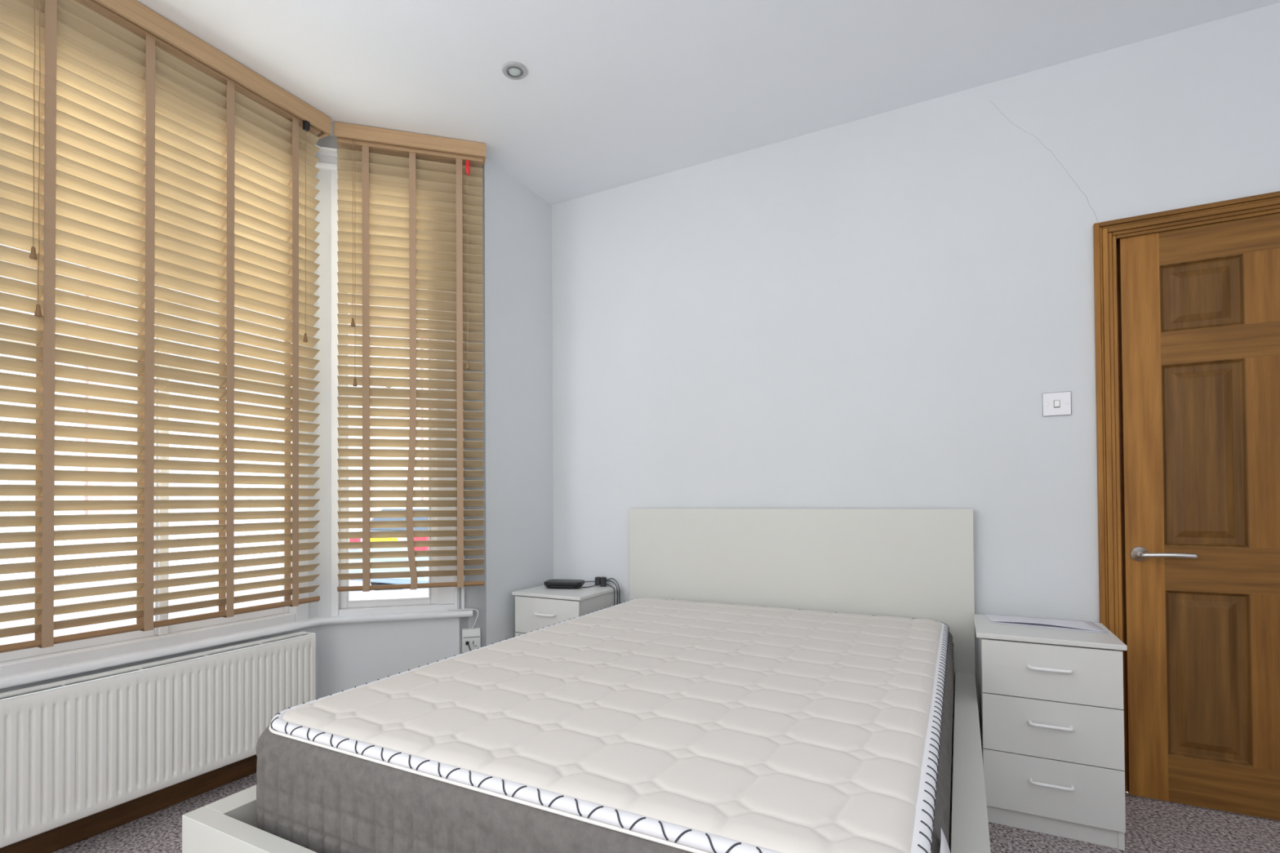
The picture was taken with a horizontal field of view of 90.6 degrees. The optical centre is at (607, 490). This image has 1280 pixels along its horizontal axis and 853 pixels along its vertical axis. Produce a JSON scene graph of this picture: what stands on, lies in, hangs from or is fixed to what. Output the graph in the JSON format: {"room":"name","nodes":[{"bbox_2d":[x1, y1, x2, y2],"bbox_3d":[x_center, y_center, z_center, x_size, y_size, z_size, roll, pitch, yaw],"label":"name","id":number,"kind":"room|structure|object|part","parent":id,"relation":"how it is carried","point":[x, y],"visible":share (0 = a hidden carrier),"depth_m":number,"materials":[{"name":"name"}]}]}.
{"room":"bedroom","nodes":[
{"label":"bedroom","id":0,"kind":"room"},
{"bbox_2d":[0,134,318,698],"bbox_3d":[-1.581,-0.228,2.211,0.120,2.627,1.200,-1,-1,29],"label":"wall","id":1,"kind":"structure","parent":0,"point":[313,606],"depth_m":2.67,"materials":[{"name":"white paint"}]},
{"bbox_2d":[0,755,257,852],"bbox_3d":[-1.516,1.030,2.159,0.014,0.110,1.194,-1,-1,29],"label":"baseboard","id":2,"kind":"structure","parent":1,"relation":"attached to","point":[62,837],"depth_m":2.07,"materials":[{"name":"brown wood"}]},
{"bbox_2d":[0,284,308,676],"bbox_3d":[-1.570,-0.424,2.206,0.110,1.980,1.100,-1,-1,29],"label":"window","id":3,"kind":"structure","parent":1,"relation":"in","point":[20,661],"depth_m":2.19,"materials":[{"name":"white paint"}]},
{"bbox_3d":[-1.698,-0.424,1.996,0.040,1.845,0.488,-1,-1,29],"label":"sash","id":4,"kind":"part","parent":3,"relation":"part of","materials":[{"name":"white paint"}]},
{"bbox_2d":[0,0,331,653],"bbox_3d":[-1.415,-0.546,2.160,0.080,1.990,1.032,-1,-1,29],"label":"blind","id":5,"kind":"object","parent":3,"relation":"attached to","point":[133,146],"visible":1,"depth_m":2.04,"materials":[{"name":"brown wood"}]},
{"bbox_3d":[-1.609,-1.086,1.776,0.002,0.808,0.004,-1,-1,29],"label":"cord","id":6,"kind":"part","parent":5,"relation":"part of","materials":[{"name":"brown fabric"}]},
{"bbox_3d":[-1.603,-1.006,1.785,0.002,0.967,0.004,-1,-1,29],"label":"cord","id":7,"kind":"part","parent":5,"relation":"part of","materials":[{"name":"brown fabric"}]},
{"bbox_3d":[-1.424,0.435,2.145,0.041,0.023,0.992,-1,-1,29],"label":"rail","id":8,"kind":"part","parent":5,"relation":"part of","materials":[{"name":"brown wood"}]},
{"bbox_3d":[-1.198,-1.053,2.512,0.002,0.860,0.004,-1,-1,29],"label":"cord","id":9,"kind":"part","parent":5,"relation":"part of","materials":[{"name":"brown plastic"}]},
{"bbox_3d":[-1.452,-0.419,2.437,0.040,1.845,0.462,-1,-1,29],"label":"sash","id":10,"kind":"part","parent":3,"relation":"part of","materials":[{"name":"white paint"}]},
{"bbox_2d":[0,631,315,848],"bbox_3d":[-1.470,0.768,2.127,0.132,0.400,1.005,-1,-1,29],"label":"radiator","id":11,"kind":"object","parent":1,"relation":"attached to","point":[73,749],"visible":0.89,"depth_m":1.98,"materials":[{"name":"white metal"}]},
{"bbox_3d":[-1.486,0.772,2.136,0.006,0.391,1.000,-1,-1,29],"label":"panel","id":12,"kind":"part","parent":11,"relation":"part of","materials":[{"name":"white metal"}]},
{"bbox_2d":[0,631,314,702],"bbox_3d":[-1.452,0.572,2.119,0.084,0.006,1.000,-1,-1,29],"label":"grille","id":13,"kind":"object","parent":11,"relation":"attached to","point":[35,693],"depth_m":2.04,"materials":[{"name":"white metal"}]},
{"bbox_3d":[-1.205,0.770,2.553,0.084,0.395,0.003,-1,-1,29],"label":"panel","id":14,"kind":"part","parent":11,"relation":"part of","materials":[{"name":"white metal"}]},
{"bbox_2d":[0,609,472,689],"bbox_3d":[-1.321,0.549,2.369,0.394,0.031,1.739,-1,-1,44],"label":"sill","id":15,"kind":"structure","parent":1,"relation":"attached to","point":[27,677],"depth_m":2.25,"materials":[{"name":"white paint"}]},
{"bbox_2d":[447,608,478,628],"bbox_3d":[-0.719,0.570,2.860,0.287,0.110,0.056,-1,-1,13],"label":"cable","id":16,"kind":"object","parent":15,"relation":"on","point":[447,609],"visible":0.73,"depth_m":2.84,"materials":[{"name":"white plastic"}]},
{"bbox_2d":[317,135,486,698],"bbox_3d":[-0.913,-0.223,2.860,0.707,2.627,0.120,0,-1,-16],"label":"wall","id":17,"kind":"structure","parent":0,"point":[350,655],"depth_m":2.73,"materials":[{"name":"white paint"}]},
{"bbox_2d":[315,144,337,170],"bbox_3d":[-1.237,-1.431,2.690,0.184,0.091,0.077,0,-1,-43],"label":"trim","id":18,"kind":"structure","parent":17,"relation":"attached to","point":[328,156],"depth_m":2.72,"materials":[{"name":"white paint"}]},
{"bbox_2d":[330,169,464,616],"bbox_3d":[-0.974,-0.408,2.989,0.557,2.000,0.444,0,-1,-16],"label":"window","id":19,"kind":"structure","parent":17,"relation":"in","point":[443,598],"depth_m":2.76,"materials":[{"name":"white paint"}]},
{"bbox_3d":[-0.975,-0.414,2.831,0.410,1.852,0.048,0,-1,-16],"label":"sash","id":20,"kind":"part","parent":19,"relation":"part of","materials":[{"name":"white paint"}]},
{"bbox_3d":[-0.998,0.544,3.033,0.500,0.098,0.319,0,-1,-16],"label":"sill","id":21,"kind":"part","parent":19,"relation":"part of","materials":[{"name":"stone"}]},
{"bbox_2d":[333,121,485,591],"bbox_3d":[-0.840,-0.556,2.737,0.623,1.962,0.081,0,-1,-16],"label":"blind","id":22,"kind":"object","parent":19,"relation":"attached to","point":[409,222],"visible":1,"depth_m":2.74,"materials":[{"name":"brown wood"}]},
{"bbox_3d":[-1.068,-1.101,2.655,0.004,0.760,0.002,0,-1,-16],"label":"cord","id":23,"kind":"part","parent":22,"relation":"part of","materials":[{"name":"beige fabric"}]},
{"bbox_3d":[-1.059,-0.977,2.656,0.004,1.010,0.002,0,-1,-16],"label":"cord","id":24,"kind":"part","parent":22,"relation":"part of","materials":[{"name":"beige fabric"}]},
{"bbox_3d":[-0.839,0.411,2.735,0.605,0.023,0.041,0,-1,-16],"label":"rail","id":25,"kind":"part","parent":22,"relation":"part of","materials":[{"name":"brown wood"}]},
{"bbox_3d":[-0.614,-0.985,2.783,0.004,0.835,0.002,0,-1,-16],"label":"cord","id":26,"kind":"part","parent":22,"relation":"part of","materials":[{"name":"brown fabric"}]},
{"bbox_2d":[462,627,480,653],"bbox_3d":[-0.612,0.668,2.846,0.079,0.106,0.047,0,-1,-16],"label":"wall socket","id":27,"kind":"object","parent":17,"relation":"attached to","point":[471,637],"visible":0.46,"depth_m":2.82,"materials":[{"name":"white plastic"}]},
{"bbox_2d":[459,158,553,651],"bbox_3d":[-0.518,-0.222,3.143,0.170,2.627,0.635,-1,-1,29],"label":"wall","id":28,"kind":"structure","parent":0,"point":[518,308],"depth_m":3.10,"materials":[{"name":"white paint"}]},
{"bbox_2d":[51,772,1279,852],"bbox_3d":[0.168,1.123,1.291,4.040,0.120,3.420,-1,-1,29],"label":"floor","id":29,"kind":"structure","parent":0,"point":[1152,825],"depth_m":1.97,"materials":[{"name":"grey carpet"}]},
{"bbox_2d":[511,584,618,636],"bbox_3d":[-0.200,0.784,3.061,0.382,0.609,0.401,-1,-1,29],"label":"drawers","id":30,"kind":"object","parent":29,"relation":"on","point":[538,607],"visible":0.38,"depth_m":2.95,"materials":[{"name":"white wood"}]},
{"bbox_3d":[-0.277,0.758,2.919,0.357,0.176,0.016,-1,-1,29],"label":"drawer","id":31,"kind":"part","parent":30,"relation":"part of","materials":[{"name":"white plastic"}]},
{"bbox_3d":[-0.290,0.568,2.901,0.114,0.010,0.031,-1,-1,29],"label":"handle","id":32,"kind":"part","parent":30,"relation":"part of","materials":[{"name":"white plastic"}]},
{"bbox_3d":[-0.278,0.583,2.921,0.357,0.170,0.016,-1,-1,29],"label":"drawer","id":33,"kind":"part","parent":30,"relation":"part of","materials":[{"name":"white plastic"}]},
{"bbox_2d":[543,579,584,589],"bbox_3d":[-0.211,0.464,3.137,0.190,0.033,0.118,0,-1,9],"label":"router","id":34,"kind":"object","parent":30,"relation":"on","point":[549,584],"visible":1,"depth_m":3.09,"materials":[{"name":"black plastic"}]},
{"bbox_2d":[582,576,620,605],"bbox_3d":[-0.024,0.586,3.142,0.184,0.305,0.096,-1,-1,17],"label":"power adapter","id":35,"kind":"object","parent":30,"relation":"on","point":[602,581],"visible":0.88,"depth_m":3.15,"materials":[{"name":"black plastic"}]},
{"bbox_3d":[-0.032,0.457,3.174,0.054,0.046,0.038,0,-1,9],"label":"casing","id":36,"kind":"part","parent":35,"relation":"part of","materials":[{"name":"black plastic"}]},
{"bbox_2d":[182,508,991,852],"bbox_3d":[0.248,0.570,1.879,1.499,1.000,2.052,-1,-1,29],"label":"frame","id":37,"kind":"object","parent":29,"relation":"on","point":[912,563],"visible":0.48,"depth_m":2.57,"materials":[{"name":"white wood"}]},
{"bbox_3d":[-0.371,0.874,2.228,0.072,0.350,1.971,-1,-1,29],"label":"rail","id":38,"kind":"part","parent":37,"relation":"part of","materials":[{"name":"white metal"}]},
{"bbox_3d":[-0.239,0.857,1.000,1.498,0.350,0.046,-1,-1,29],"label":"foot rail","id":39,"kind":"part","parent":37,"relation":"part of","materials":[{"name":"white metal"}]},
{"bbox_2d":[255,597,954,852],"bbox_3d":[0.270,0.630,1.873,1.351,0.299,1.921,-1,-1,29],"label":"mattress","id":40,"kind":"object","parent":37,"relation":"on","point":[646,725],"visible":1,"depth_m":1.24,"materials":[{"name":"grey fabric"}]},
{"bbox_3d":[0.757,0.578,2.751,1.458,1.000,0.034,-1,-1,29],"label":"headboard","id":41,"kind":"part","parent":37,"relation":"part of","materials":[{"name":"white wood"}]},
{"bbox_3d":[0.877,0.857,1.532,0.066,0.350,1.971,-1,-1,29],"label":"rail","id":42,"kind":"part","parent":37,"relation":"part of","materials":[{"name":"white metal"}]},
{"bbox_2d":[973,614,1127,850],"bbox_3d":[1.441,0.761,2.089,0.382,0.609,0.401,-1,-1,29],"label":"drawers","id":43,"kind":"object","parent":29,"relation":"on","point":[1051,713],"visible":0.98,"depth_m":1.94,"materials":[{"name":"white wood"}]},
{"bbox_2d":[986,616,1108,633],"bbox_3d":[1.497,0.456,2.174,0.333,0.001,0.189,-1,-1,29],"label":"paper sheet","id":44,"kind":"object","parent":43,"relation":"on","point":[997,622],"visible":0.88,"depth_m":2.13,"materials":[{"name":"white paper"}]},
{"bbox_2d":[984,613,1106,631],"bbox_3d":[1.499,0.451,2.182,0.333,0.007,0.184,-1,-1,29],"label":"paper sheet","id":45,"kind":"object","parent":44,"relation":"on","point":[1088,625],"visible":1,"depth_m":2.19,"materials":[{"name":"white paper"}]},
{"bbox_3d":[1.351,0.545,1.929,0.114,0.010,0.031,-1,-1,29],"label":"handle","id":46,"kind":"part","parent":43,"relation":"part of","materials":[{"name":"white plastic"}]},
{"bbox_3d":[1.352,0.717,1.927,0.114,0.010,0.031,-1,-1,29],"label":"handle","id":47,"kind":"part","parent":43,"relation":"part of","materials":[{"name":"white plastic"}]},
{"bbox_3d":[1.353,0.896,1.925,0.114,0.010,0.031,-1,-1,29],"label":"handle","id":48,"kind":"part","parent":43,"relation":"part of","materials":[{"name":"white plastic"}]},
{"bbox_3d":[1.363,0.560,1.950,0.357,0.170,0.016,-1,-1,29],"label":"drawer","id":49,"kind":"part","parent":43,"relation":"part of","materials":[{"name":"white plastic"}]},
{"bbox_3d":[1.364,0.735,1.947,0.357,0.176,0.016,-1,-1,29],"label":"drawer","id":50,"kind":"part","parent":43,"relation":"part of","materials":[{"name":"white plastic"}]},
{"bbox_3d":[1.365,0.915,1.945,0.357,0.178,0.016,-1,-1,29],"label":"drawer","id":51,"kind":"part","parent":43,"relation":"part of","materials":[{"name":"white plastic"}]},
{"bbox_2d":[136,0,1279,204],"bbox_3d":[0.151,-1.634,1.327,4.040,0.140,3.420,-1,-1,29],"label":"ceiling","id":52,"kind":"structure","parent":0,"point":[612,94],"depth_m":2.27,"materials":[{"name":"white paint"}]},
{"bbox_2d":[502,61,527,79],"bbox_3d":[-0.340,-1.542,2.327,0.093,0.010,0.093,-1,-1,29],"label":"recessed light","id":53,"kind":"object","parent":52,"relation":"in","point":[512,70],"visible":1,"depth_m":2.32,"materials":[{"name":"white metal"}]},
{"bbox_2d":[551,2,1279,719],"bbox_3d":[1.181,-0.239,2.628,3.540,2.627,0.120,-1,-1,29],"label":"wall","id":54,"kind":"structure","parent":0,"point":[881,310],"depth_m":2.55,"materials":[{"name":"white paint"}]},
{"bbox_2d":[1042,391,1071,416],"bbox_3d":[1.637,-0.316,2.302,0.086,0.086,0.008,-1,-1,29],"label":"light switch","id":55,"kind":"object","parent":54,"relation":"attached to","point":[1058,403],"visible":1,"depth_m":2.30,"materials":[{"name":"white plastic"}]},
{"bbox_2d":[1093,191,1279,821],"bbox_3d":[2.142,0.053,2.054,0.886,2.014,0.182,-1,-1,29],"label":"door","id":56,"kind":"structure","parent":54,"relation":"in","point":[1187,300],"depth_m":2.12,"materials":[{"name":"brown wood"}]},
{"bbox_3d":[1.878,0.218,2.135,0.167,0.052,0.068,-1,-1,29],"label":"handle","id":57,"kind":"part","parent":56,"relation":"part of","materials":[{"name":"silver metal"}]},
{"bbox_3d":[1.998,-0.659,2.134,0.213,0.233,0.036,-1,-1,29],"label":"panel","id":58,"kind":"part","parent":56,"relation":"part of","materials":[{"name":"brown wood"}]},
{"bbox_3d":[2.002,-0.123,2.127,0.213,0.620,0.036,-1,-1,29],"label":"panel","id":59,"kind":"part","parent":56,"relation":"part of","materials":[{"name":"brown wood"}]},
{"bbox_3d":[2.006,0.617,2.117,0.213,0.560,0.036,-1,-1,29],"label":"panel","id":60,"kind":"part","parent":56,"relation":"part of","materials":[{"name":"brown wood"}]},
{"label":"outside","id":61,"kind":"structure","parent":0,"visible":0},
{"bbox_2d":[0,553,428,643],"bbox_3d":[-20.259,1.834,14.490,44.250,0.100,80.000,-1,-1,29],"label":"street","id":62,"kind":"structure","parent":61,"point":[16,607],"depth_m":9.79,"materials":[{"name":"white"}]},
{"bbox_2d":[0,518,370,580],"bbox_3d":[-6.910,1.093,15.128,0.065,0.990,16.100,-1,-1,29],"label":"picket fence","id":63,"kind":"object","parent":62,"relation":"on","point":[23,529],"visible":0.02,"depth_m":11.55,"materials":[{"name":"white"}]},
{"bbox_2d":[0,244,428,568],"bbox_3d":[-12.574,-2.115,18.258,6.700,7.800,36.400,-1,-1,29],"label":"house","id":64,"kind":"structure","parent":62,"relation":"on","point":[16,529],"depth_m":15.51,"materials":[{"name":"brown brick"}]},
{"bbox_3d":[-11.930,0.540,13.237,0.050,2.050,0.900,-1,-1,29],"label":"door","id":65,"kind":"part","parent":64,"relation":"part of","materials":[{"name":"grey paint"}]},
{"bbox_3d":[-10.433,-3.509,15.934,0.014,1.580,1.480,-1,-1,29],"label":"pane","id":66,"kind":"part","parent":64,"relation":"part of","materials":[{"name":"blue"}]},
{"bbox_3d":[-10.412,-0.210,15.890,0.014,1.580,1.480,-1,-1,29],"label":"pane","id":67,"kind":"part","parent":64,"relation":"part of","materials":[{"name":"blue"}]},
{"bbox_3d":[-9.495,0.582,17.605,0.050,2.050,0.900,-1,-1,29],"label":"door","id":68,"kind":"part","parent":64,"relation":"part of","materials":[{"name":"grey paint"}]},
{"bbox_3d":[-7.999,-3.467,20.301,0.014,1.580,1.480,-1,-1,29],"label":"pane","id":69,"kind":"part","parent":64,"relation":"part of","materials":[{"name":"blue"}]},
{"bbox_3d":[-7.978,-0.168,20.258,0.014,1.580,1.480,-1,-1,29],"label":"pane","id":70,"kind":"part","parent":64,"relation":"part of","materials":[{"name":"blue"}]},
{"bbox_3d":[-7.061,0.624,21.972,0.050,2.050,0.900,-1,-1,29],"label":"door","id":71,"kind":"part","parent":64,"relation":"part of","materials":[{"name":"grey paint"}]},
{"bbox_2d":[349,506,428,590],"bbox_3d":[-2.102,0.884,10.567,1.689,1.470,4.190,-1,-1,29],"label":"parked car","id":72,"kind":"object","parent":62,"relation":"on","point":[420,580],"visible":0.1,"depth_m":8.82,"materials":[{"name":"silver metal"}]},
{"bbox_2d":[349,538,359,542],"bbox_3d":[-3.681,0.720,9.145,0.240,0.220,0.095,-1,-1,29],"label":"tail lamp","id":73,"kind":"object","parent":72,"relation":"attached to","point":[350,540],"depth_m":9.08,"materials":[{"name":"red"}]},
{"bbox_3d":[-3.114,0.707,8.786,0.520,0.110,0.050,-1,-1,29],"label":"number plate","id":74,"kind":"part","parent":72,"relation":"part of","materials":[{"name":"yellow plastic"}]},
{"bbox_2d":[413,537,428,551],"bbox_3d":[-2.493,0.704,8.483,0.240,0.220,0.095,-1,-1,29],"label":"tail lamp","id":75,"kind":"object","parent":72,"relation":"attached to","point":[416,548],"depth_m":8.43,"materials":[{"name":"red plastic"}]}
]}

